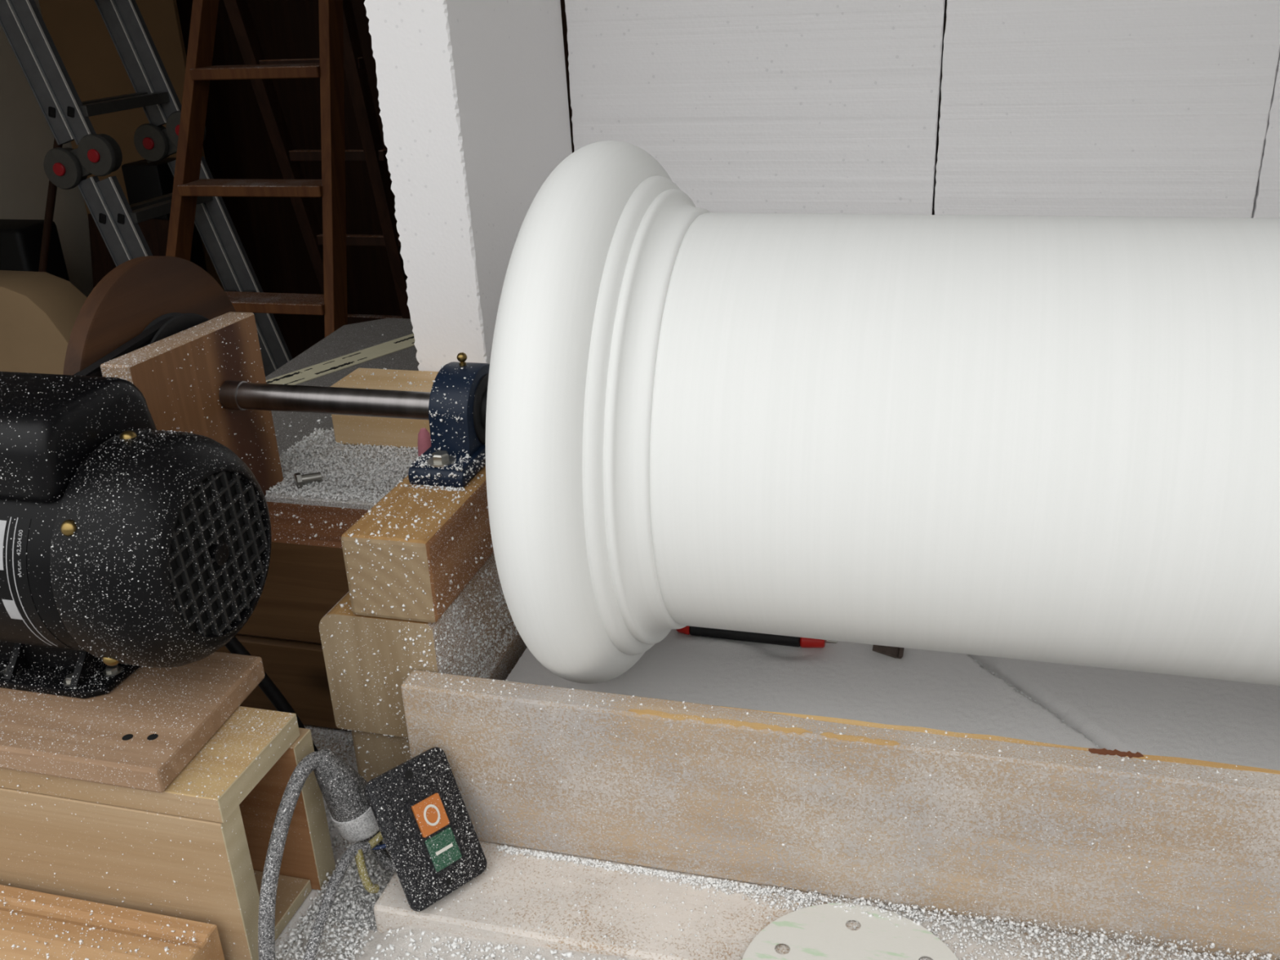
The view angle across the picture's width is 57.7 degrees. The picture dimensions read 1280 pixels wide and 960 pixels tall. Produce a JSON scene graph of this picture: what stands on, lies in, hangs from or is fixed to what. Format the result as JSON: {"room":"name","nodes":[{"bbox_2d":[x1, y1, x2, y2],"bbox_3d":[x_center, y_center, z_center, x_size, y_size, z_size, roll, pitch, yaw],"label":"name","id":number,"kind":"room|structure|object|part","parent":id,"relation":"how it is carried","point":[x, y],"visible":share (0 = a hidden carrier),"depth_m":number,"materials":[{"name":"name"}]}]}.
{"room":"workshop","nodes":[
{"label":"workshop","id":0,"kind":"room"},
{"bbox_2d":[0,0,93,297],"bbox_3d":[-2.457,-0.967,2.625,0.100,2.750,3.620,4,24,14],"label":"wall","id":1,"kind":"structure","parent":0,"point":[26,136],"depth_m":3.92,"materials":[{"name":"paint"}]},
{"bbox_2d":[176,0,946,358],"bbox_3d":[0.263,-1.504,3.589,4.600,2.750,0.100,4,24,14],"label":"wall","id":2,"kind":"structure","parent":0,"point":[237,144],"depth_m":4.14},
{"bbox_3d":[-0.131,0.497,2.606,4.800,0.100,3.620,4,24,14],"label":"floor","id":3,"kind":"structure","parent":0,"visible":0},
{"bbox_2d":[0,219,69,280],"bbox_3d":[-1.966,-0.409,3.713,0.340,0.820,0.170,4,24,14],"label":"crate","id":4,"kind":"object","parent":3,"relation":"on","point":[20,240],"visible":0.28,"depth_m":3.49,"materials":[{"name":"plastic"}]},
{"bbox_2d":[0,270,87,374],"bbox_3d":[-1.298,0.031,2.475,0.550,0.950,0.120,4,24,14],"label":"wooden disc","id":5,"kind":"object","parent":3,"relation":"on","point":[39,311],"visible":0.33,"depth_m":2.24,"materials":[{"name":"beige wood"}]},
{"bbox_2d":[38,138,62,272],"bbox_3d":[-1.789,-0.460,3.463,0.460,1.088,0.022,4,24,14],"label":"stick","id":6,"kind":"object","parent":3,"relation":"on","point":[52,188],"visible":0.29,"depth_m":3.31,"materials":[{"name":"brown wood"}]},
{"bbox_2d":[38,0,224,290],"bbox_3d":[-1.716,-1.053,4.004,0.510,1.750,0.020,4,24,14],"label":"sheet","id":7,"kind":"object","parent":3,"relation":"on","point":[81,37],"visible":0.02,"depth_m":3.86,"materials":[{"name":"brown wood"}]},
{"bbox_2d":[88,213,191,288],"bbox_3d":[-1.629,-0.456,3.826,0.407,0.813,0.139,4,24,14],"label":"leaning board","id":8,"kind":"object","parent":3,"relation":"on","point":[155,231],"visible":0.12,"depth_m":3.75,"materials":[{"name":"brown wood"}]},
{"bbox_2d":[0,0,293,377],"bbox_3d":[-1.321,-0.899,2.958,0.803,2.244,0.372,4,24,14],"label":"ladder","id":9,"kind":"object","parent":3,"relation":"on","point":[21,21],"visible":0.63,"depth_m":2.92,"materials":[{"name":"metal"}]},
{"bbox_3d":[-1.583,-1.357,2.659,0.386,1.144,0.026,4,24,14],"label":"rail","id":10,"kind":"part","parent":9,"relation":"part of","materials":[{"name":"metal"}]},
{"bbox_3d":[-1.531,-1.354,2.645,0.386,1.144,0.026,4,24,14],"label":"rail","id":11,"kind":"part","parent":9,"relation":"part of","materials":[{"name":"metal"}]},
{"bbox_3d":[-1.360,-0.783,2.853,0.130,0.103,0.024,4,24,14],"label":"hinge plate","id":12,"kind":"part","parent":9,"relation":"part of","materials":[{"name":"metal"}]},
{"bbox_3d":[-1.201,-0.271,3.035,0.350,1.024,0.026,4,24,14],"label":"rail","id":13,"kind":"part","parent":9,"relation":"part of","materials":[{"name":"metal"}]},
{"bbox_3d":[-1.149,-0.268,3.021,0.350,1.024,0.026,4,24,14],"label":"rail","id":14,"kind":"part","parent":9,"relation":"part of","materials":[{"name":"metal"}]},
{"bbox_3d":[-1.469,-1.482,2.933,0.386,1.144,0.026,4,24,14],"label":"rail","id":15,"kind":"part","parent":9,"relation":"part of","materials":[{"name":"metal"}]},
{"bbox_3d":[-1.417,-1.478,2.919,0.386,1.144,0.026,4,24,14],"label":"rail","id":16,"kind":"part","parent":9,"relation":"part of","materials":[{"name":"metal"}]},
{"bbox_3d":[-1.278,-0.910,3.136,0.130,0.103,0.024,4,24,14],"label":"hinge plate","id":17,"kind":"part","parent":9,"relation":"part of","materials":[{"name":"metal"}]},
{"bbox_3d":[-1.087,-0.396,3.309,0.350,1.024,0.026,4,24,14],"label":"rail","id":18,"kind":"part","parent":9,"relation":"part of","materials":[{"name":"metal"}]},
{"bbox_3d":[-1.035,-0.392,3.295,0.350,1.024,0.026,4,24,14],"label":"rail","id":19,"kind":"part","parent":9,"relation":"part of","materials":[{"name":"metal"}]},
{"bbox_2d":[121,157,207,271],"bbox_3d":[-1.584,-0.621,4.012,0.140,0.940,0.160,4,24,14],"label":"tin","id":20,"kind":"object","parent":3,"relation":"on","point":[144,180],"visible":0.24,"depth_m":3.79,"materials":[{"name":"metal"}]},
{"bbox_2d":[165,0,410,337],"bbox_3d":[-0.876,-0.738,2.884,0.634,2.017,1.078,4,24,14],"label":"step ladder","id":21,"kind":"object","parent":3,"relation":"on","point":[340,45],"visible":0.51,"depth_m":2.61,"materials":[{"name":"brown wood"}]},
{"bbox_2d":[275,724,390,957],"bbox_3d":[0.351,0.559,1.326,2.620,0.770,1.200,4,24,14],"label":"bench","id":22,"kind":"object","parent":3,"relation":"on","point":[291,924],"visible":0.02,"depth_m":0.99,"materials":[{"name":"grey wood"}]},
{"bbox_2d":[0,884,224,959],"bbox_3d":[-0.631,0.334,0.904,0.664,0.055,0.060,4,24,14],"label":"wooden board","id":23,"kind":"object","parent":22,"relation":"on","point":[208,946],"visible":1,"depth_m":0.83,"materials":[{"name":"brown wood"}]},
{"bbox_2d":[0,890,203,959],"bbox_3d":[-0.441,0.323,0.843,0.260,0.004,0.052,4,24,14],"label":"crumbs","id":24,"kind":"object","parent":23,"relation":"on","point":[80,941],"visible":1,"depth_m":0.83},
{"bbox_2d":[0,706,335,959],"bbox_3d":[-0.600,0.248,0.964,0.684,0.162,0.115,4,24,14],"label":"stand","id":25,"kind":"object","parent":22,"relation":"on","point":[218,879],"visible":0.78,"depth_m":0.85,"materials":[{"name":"brown wood"}]},
{"bbox_2d":[0,651,265,792],"bbox_3d":[-0.625,0.158,0.946,0.649,0.020,0.148,4,24,14],"label":"board","id":26,"kind":"object","parent":25,"relation":"on","point":[229,690],"visible":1,"depth_m":0.85,"materials":[{"name":"brown wood"}]},
{"bbox_2d":[0,657,255,765],"bbox_3d":[-0.455,0.161,0.896,0.285,0.002,0.140,4,24,14],"label":"crumbs","id":27,"kind":"object","parent":26,"relation":"on","point":[236,657],"visible":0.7,"depth_m":0.86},
{"bbox_2d":[0,371,271,698],"bbox_3d":[-0.429,0.041,0.878,0.258,0.232,0.174,4,24,14],"label":"motor","id":28,"kind":"object","parent":26,"relation":"on","point":[184,546],"visible":1,"depth_m":0.81,"materials":[{"name":"black metal"}]},
{"bbox_2d":[0,376,83,481],"bbox_3d":[-0.478,-0.038,0.835,0.165,0.053,0.090,4,24,14],"label":"crumbs","id":29,"kind":"object","parent":28,"relation":"on","point":[1,477],"visible":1,"depth_m":0.81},
{"bbox_2d":[1,662,108,691],"bbox_3d":[-0.474,0.149,0.908,0.138,0.002,0.036,4,24,14],"label":"crumbs","id":30,"kind":"object","parent":28,"relation":"on","point":[5,665],"visible":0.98,"depth_m":0.90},
{"bbox_3d":[-0.473,0.141,0.934,0.159,0.006,0.090,4,24,14],"label":"foot plate","id":31,"kind":"part","parent":28,"relation":"part of","materials":[{"name":"black metal"}]},
{"bbox_2d":[5,428,192,669],"bbox_3d":[-0.447,0.051,0.862,0.222,0.170,0.130,4,24,14],"label":"crumbs","id":32,"kind":"object","parent":28,"relation":"on","point":[52,546],"visible":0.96,"depth_m":0.79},
{"bbox_2d":[1,708,295,944],"bbox_3d":[-0.409,0.251,0.902,0.281,0.135,0.104,4,24,14],"label":"crumbs","id":33,"kind":"object","parent":25,"relation":"on","point":[225,757],"visible":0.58,"depth_m":0.85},
{"bbox_2d":[224,635,318,751],"bbox_3d":[-0.345,0.181,1.055,0.106,0.191,0.031,0,24,5],"label":"lead","id":34,"kind":"object","parent":22,"relation":"on","point":[233,646],"visible":0.31,"depth_m":1.06,"materials":[{"name":"black rubber"}]},
{"bbox_2d":[216,634,351,731],"bbox_3d":[-0.576,0.169,1.226,0.748,0.096,0.073,4,24,14],"label":"plank","id":35,"kind":"object","parent":22,"relation":"on","point":[298,670],"visible":0.02,"depth_m":1.13,"materials":[{"name":"brown wood"}]},
{"bbox_2d":[236,501,368,644],"bbox_3d":[-0.580,0.071,1.182,0.748,0.112,0.076,4,24,14],"label":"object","id":36,"kind":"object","parent":35,"relation":"on","point":[306,578],"depth_m":1.08,"materials":[{"name":"brown wood"}]},
{"bbox_2d":[100,311,283,496],"bbox_3d":[-0.400,-0.046,1.060,0.028,0.184,0.186,4,24,14],"label":"board","id":37,"kind":"object","parent":36,"relation":"on","point":[189,415],"visible":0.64,"depth_m":1.05,"materials":[{"name":"brown wood"}]},
{"bbox_2d":[106,313,279,471],"bbox_3d":[-0.399,-0.054,1.058,0.029,0.167,0.184,4,24,14],"label":"crumbs","id":38,"kind":"object","parent":37,"relation":"on","point":[229,313],"visible":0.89,"depth_m":1.06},
{"bbox_2d":[274,503,370,539],"bbox_3d":[-0.386,0.034,1.109,0.396,0.006,0.074,4,24,14],"label":"crumbs","id":39,"kind":"object","parent":36,"relation":"on","point":[343,508],"visible":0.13,"depth_m":1.08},
{"bbox_2d":[257,748,395,959],"bbox_3d":[-0.242,0.280,0.873,0.068,0.138,0.142,20,32,41],"label":"cable","id":40,"kind":"object","parent":22,"relation":"on","point":[342,788],"visible":0.81,"depth_m":0.87,"materials":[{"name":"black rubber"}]},
{"bbox_3d":[-0.256,0.287,0.858,0.018,0.138,0.115,5,25,17],"label":"cord","id":41,"kind":"part","parent":40,"relation":"part of","materials":[{"name":"black rubber"}]},
{"bbox_2d":[310,727,358,860],"bbox_3d":[-0.320,0.278,1.062,0.183,0.011,0.166,4,24,14],"label":"crumbs","id":42,"kind":"object","parent":22,"relation":"on","point":[334,842],"visible":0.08,"depth_m":1.10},
{"bbox_2d":[265,318,419,456],"bbox_3d":[-0.271,-0.018,1.499,0.520,0.198,0.708,4,24,14],"label":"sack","id":43,"kind":"object","parent":22,"relation":"on","point":[348,339],"depth_m":1.60,"materials":[{"name":"grey plastic"}]},
{"bbox_2d":[266,371,302,383],"bbox_3d":[-0.475,-0.135,1.539,0.009,0.001,0.060,16,30,36],"label":"print","id":44,"kind":"object","parent":43,"relation":"on","point":[294,377],"depth_m":1.54},
{"bbox_2d":[315,361,355,374],"bbox_3d":[-0.413,-0.152,1.572,0.009,0.001,0.064,16,30,36],"label":"print","id":45,"kind":"object","parent":43,"relation":"on","point":[326,367],"depth_m":1.58},
{"bbox_2d":[264,429,416,510],"bbox_3d":[-0.286,-0.007,1.208,0.206,0.018,0.176,4,24,14],"label":"sheet","id":46,"kind":"object","parent":43,"relation":"on","point":[271,497],"visible":0.22,"depth_m":1.15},
{"bbox_2d":[293,471,322,487],"bbox_3d":[-0.331,-0.002,1.159,0.026,0.013,0.015,-13,26,-24],"label":"bolt","id":47,"kind":"object","parent":46,"relation":"on","point":[300,479],"visible":1,"depth_m":1.16,"materials":[{"name":"metal"}]},
{"bbox_2d":[266,427,417,503],"bbox_3d":[-0.288,-0.017,1.203,0.205,0.011,0.177,4,24,14],"label":"crumbs","id":48,"kind":"object","parent":46,"relation":"on","point":[351,473],"visible":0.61,"depth_m":1.19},
{"bbox_2d":[330,368,438,448],"bbox_3d":[-0.248,-0.077,1.261,0.154,0.064,0.072,4,24,14],"label":"block","id":49,"kind":"object","parent":46,"relation":"on","point":[355,429],"visible":0.41,"depth_m":1.24,"materials":[{"name":"beige wood"}]},
{"bbox_2d":[417,427,431,456],"bbox_3d":[-0.215,-0.029,1.167,0.016,0.048,0.016,4,24,14],"label":"plug","id":50,"kind":"object","parent":46,"relation":"on","point":[424,436],"visible":0.52,"depth_m":1.16,"materials":[{"name":"pink plastic"}]},
{"bbox_3d":[-0.374,-0.180,1.635,0.046,0.002,0.410,16,30,36],"label":"printed strip","id":51,"kind":"part","parent":43,"relation":"part of","materials":[{"name":"beige paper"}]},
{"bbox_2d":[277,333,431,450],"bbox_3d":[-0.291,-0.140,1.432,0.455,0.089,0.632,4,24,14],"label":"crumbs","id":52,"kind":"object","parent":43,"relation":"on","point":[373,374],"visible":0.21,"depth_m":1.27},
{"bbox_2d":[395,336,413,343],"bbox_3d":[-0.337,-0.205,1.687,0.009,0.001,0.051,16,30,36],"label":"print","id":53,"kind":"object","parent":43,"relation":"on","point":[405,340],"depth_m":1.68},
{"bbox_2d":[364,0,572,371],"bbox_3d":[-0.184,-0.522,1.283,0.102,0.893,0.346,4,24,14],"label":"post","id":54,"kind":"object","parent":43,"relation":"on","point":[473,99],"visible":0.69,"depth_m":1.23,"materials":[{"name":"white paint"}]},
{"bbox_2d":[564,0,946,214],"bbox_3d":[0.136,-0.588,1.404,0.454,0.893,0.080,4,24,14],"label":"board","id":55,"kind":"object","parent":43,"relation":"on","point":[746,106],"visible":0.45,"depth_m":1.41,"materials":[{"name":"white wood"}]},
{"bbox_2d":[351,634,527,782],"bbox_3d":[-0.158,0.192,1.125,0.088,0.102,0.324,4,24,14],"label":"block","id":56,"kind":"object","parent":22,"relation":"on","point":[383,762],"visible":0.14,"depth_m":0.98,"materials":[{"name":"brown wood"}]},
{"bbox_2d":[319,551,519,737],"bbox_3d":[-0.165,0.094,1.080,0.100,0.111,0.330,4,24,14],"label":"block","id":57,"kind":"object","parent":56,"relation":"on","point":[390,642],"visible":0.37,"depth_m":0.94,"materials":[{"name":"beige wood"}]},
{"bbox_2d":[341,465,493,622],"bbox_3d":[-0.154,0.017,1.027,0.073,0.071,0.307,4,24,14],"label":"block","id":58,"kind":"object","parent":57,"relation":"on","point":[468,533],"visible":0.48,"depth_m":0.90,"materials":[{"name":"beige wood"}]},
{"bbox_2d":[345,474,492,613],"bbox_3d":[-0.170,0.041,0.965,0.074,0.070,0.175,4,24,14],"label":"crumbs","id":59,"kind":"object","parent":58,"relation":"on","point":[425,504],"visible":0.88,"depth_m":0.91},
{"bbox_2d":[408,352,489,487],"bbox_3d":[-0.149,-0.066,1.009,0.056,0.093,0.148,4,24,14],"label":"block","id":60,"kind":"object","parent":58,"relation":"on","point":[473,402],"visible":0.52,"depth_m":0.97,"materials":[{"name":"blue metal"}]},
{"bbox_2d":[62,255,430,419],"bbox_3d":[-0.260,-0.070,1.040,0.419,0.249,0.249,4,24,14],"label":"shaft","id":61,"kind":"object","parent":60,"relation":"in","point":[139,293],"visible":0.27,"depth_m":1.03,"materials":[{"name":"metal"}]},
{"bbox_2d":[73,371,102,377],"bbox_3d":[-0.454,-0.008,0.991,0.017,0.175,0.054,4,24,14],"label":"pulley","id":62,"kind":"object","parent":61,"relation":"attached to","point":[97,373],"visible":0.03,"depth_m":0.96,"materials":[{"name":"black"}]},
{"bbox_2d":[75,315,175,376],"bbox_3d":[-0.434,-0.067,1.050,0.010,0.141,0.215,4,24,14],"label":"belt","id":63,"kind":"object","parent":61,"relation":"on","point":[149,333],"visible":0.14,"depth_m":1.00,"materials":[{"name":"black rubber"}]},
{"bbox_3d":[-0.260,-0.070,1.040,0.419,0.024,0.024,4,24,14],"label":"rod","id":64,"kind":"part","parent":61,"relation":"part of","materials":[{"name":"metal"}]},
{"bbox_2d":[404,365,485,491],"bbox_3d":[-0.163,-0.044,0.975,0.056,0.085,0.077,4,24,14],"label":"crumbs","id":65,"kind":"object","parent":60,"relation":"on","point":[448,488],"visible":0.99,"depth_m":0.96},
{"bbox_2d":[327,564,517,779],"bbox_3d":[-0.173,0.158,1.049,0.106,0.208,0.229,4,24,14],"label":"crumbs","id":66,"kind":"object","parent":56,"relation":"on","point":[510,632],"visible":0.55,"depth_m":0.99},
{"bbox_2d":[275,839,624,959],"bbox_3d":[-0.014,0.348,0.852,0.520,0.028,0.190,4,24,14],"label":"crumbs","id":67,"kind":"object","parent":22,"relation":"on","point":[357,906],"visible":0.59,"depth_m":0.89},
{"bbox_2d":[275,919,639,959],"bbox_3d":[0.143,0.380,0.762,0.867,0.026,0.081,4,24,14],"label":"powder","id":68,"kind":"object","parent":22,"relation":"on","point":[370,949],"visible":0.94,"depth_m":0.86,"materials":[{"name":"white"}]},
{"bbox_2d":[373,840,1239,959],"bbox_3d":[0.632,0.373,0.722,1.700,0.028,0.108,4,24,14],"label":"board","id":69,"kind":"object","parent":22,"relation":"on","point":[497,924],"visible":0.45,"depth_m":0.86,"materials":[{"name":"brown wood"}]},
{"bbox_2d":[364,746,487,911],"bbox_3d":[-0.167,0.262,0.889,0.070,0.095,0.072,-22,30,-37],"label":"switch box","id":70,"kind":"object","parent":69,"relation":"on","point":[436,846],"visible":1,"depth_m":0.88,"materials":[{"name":"black plastic"}]},
{"bbox_2d":[302,831,386,959],"bbox_3d":[-0.221,0.313,0.871,0.029,0.081,0.130,11,27,29],"label":"cable","id":71,"kind":"object","parent":70,"relation":"attached to","point":[357,851],"visible":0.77,"depth_m":0.87,"materials":[{"name":"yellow rubber"}]},
{"bbox_2d":[372,748,484,906],"bbox_3d":[-0.160,0.264,0.881,0.067,0.088,0.050,-23,31,-39],"label":"crumbs","id":72,"kind":"object","parent":70,"relation":"on","point":[440,748],"visible":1,"depth_m":0.89,"materials":[{"name":"white"}]},
{"bbox_3d":[-0.155,0.268,0.883,0.030,0.060,0.003,-22,1,-40],"label":"button frame","id":73,"kind":"part","parent":70,"relation":"part of","materials":[{"name":"plastic"}]},
{"bbox_2d":[380,853,1172,959],"bbox_3d":[0.220,0.336,0.811,0.851,0.005,0.083,4,24,14],"label":"crumbs","id":74,"kind":"object","parent":69,"relation":"on","point":[514,858],"visible":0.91,"depth_m":0.86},
{"bbox_2d":[400,670,1279,959],"bbox_3d":[0.640,0.277,0.725,1.698,0.145,0.026,4,24,14],"label":"plank","id":75,"kind":"object","parent":69,"relation":"on","point":[1075,873],"visible":0.97,"depth_m":0.83,"materials":[{"name":"brown wood"}]},
{"bbox_2d":[395,669,1276,949],"bbox_3d":[0.297,0.248,0.810,1.006,0.136,0.026,4,24,14],"label":"crumbs","id":76,"kind":"object","parent":75,"relation":"on","point":[408,673],"visible":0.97,"depth_m":0.85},
{"bbox_2d":[742,902,958,959],"bbox_3d":[0.146,0.345,0.789,0.158,0.003,0.158,4,24,14],"label":"disc","id":77,"kind":"object","parent":69,"relation":"on","point":[821,932],"visible":1,"depth_m":0.83,"materials":[{"name":"paper"}]},
{"bbox_2d":[495,844,1279,959],"bbox_3d":[0.262,0.331,0.802,0.803,0.018,0.080,4,24,14],"label":"crumbs","id":78,"kind":"object","parent":69,"relation":"on","point":[758,891],"visible":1,"depth_m":0.84,"materials":[{"name":"white"}]},
{"bbox_3d":[0.879,0.159,1.139,1.460,0.066,0.922,4,24,14],"label":"board","id":79,"kind":"object","parent":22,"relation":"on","visible":0},
{"bbox_2d":[505,629,1279,770],"bbox_3d":[0.440,0.190,0.977,1.120,0.034,0.385,4,24,14],"label":"tabletop","id":80,"kind":"object","parent":79,"relation":"on","point":[1233,722],"depth_m":1.00,"materials":[{"name":"white wood"}]},
{"bbox_2d":[676,626,837,648],"bbox_3d":[0.109,0.143,1.092,0.151,0.018,0.024,4,24,14],"label":"tool","id":81,"kind":"object","parent":80,"relation":"on","point":[804,642],"visible":0.5,"depth_m":1.08,"materials":[{"name":"black plastic"}]},
{"bbox_3d":[0.177,0.148,1.074,0.011,0.005,0.007,4,24,14],"label":"stem","id":82,"kind":"part","parent":81,"relation":"part of","materials":[{"name":"metal"}]},
{"bbox_2d":[485,140,1279,685],"bbox_3d":[0.552,-0.013,0.829,1.260,0.446,0.446,4,24,14],"label":"column","id":83,"kind":"structure","parent":80,"relation":"on","point":[1051,439],"depth_m":0.78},
{"bbox_3d":[0.030,-0.050,0.965,0.042,0.392,0.392,4,24,14],"label":"moulding","id":84,"kind":"part","parent":83,"relation":"part of","materials":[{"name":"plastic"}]},
{"bbox_3d":[0.227,0.153,1.061,0.028,0.017,0.018,4,24,14],"label":"metal bracket","id":85,"kind":"part","parent":80,"relation":"part of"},
{"bbox_2d":[972,659,1099,746],"bbox_3d":[0.332,0.187,0.987,0.007,0.003,0.150,-13,26,-23],"label":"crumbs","id":86,"kind":"object","parent":80,"relation":"on","point":[980,664],"visible":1,"depth_m":1.00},
{"bbox_2d":[933,0,1279,217],"bbox_3d":[0.530,-0.502,1.328,0.354,1.021,0.080,4,24,14],"label":"board","id":87,"kind":"object","parent":79,"relation":"on","point":[1049,108],"visible":0.41,"depth_m":1.32,"materials":[{"name":"white wood"}]},
{"bbox_2d":[1251,52,1279,217],"bbox_3d":[0.924,-0.475,1.226,0.462,1.021,0.080,4,24,14],"label":"board","id":88,"kind":"object","parent":79,"relation":"on","point":[1267,198],"visible":0.13,"depth_m":1.30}
]}

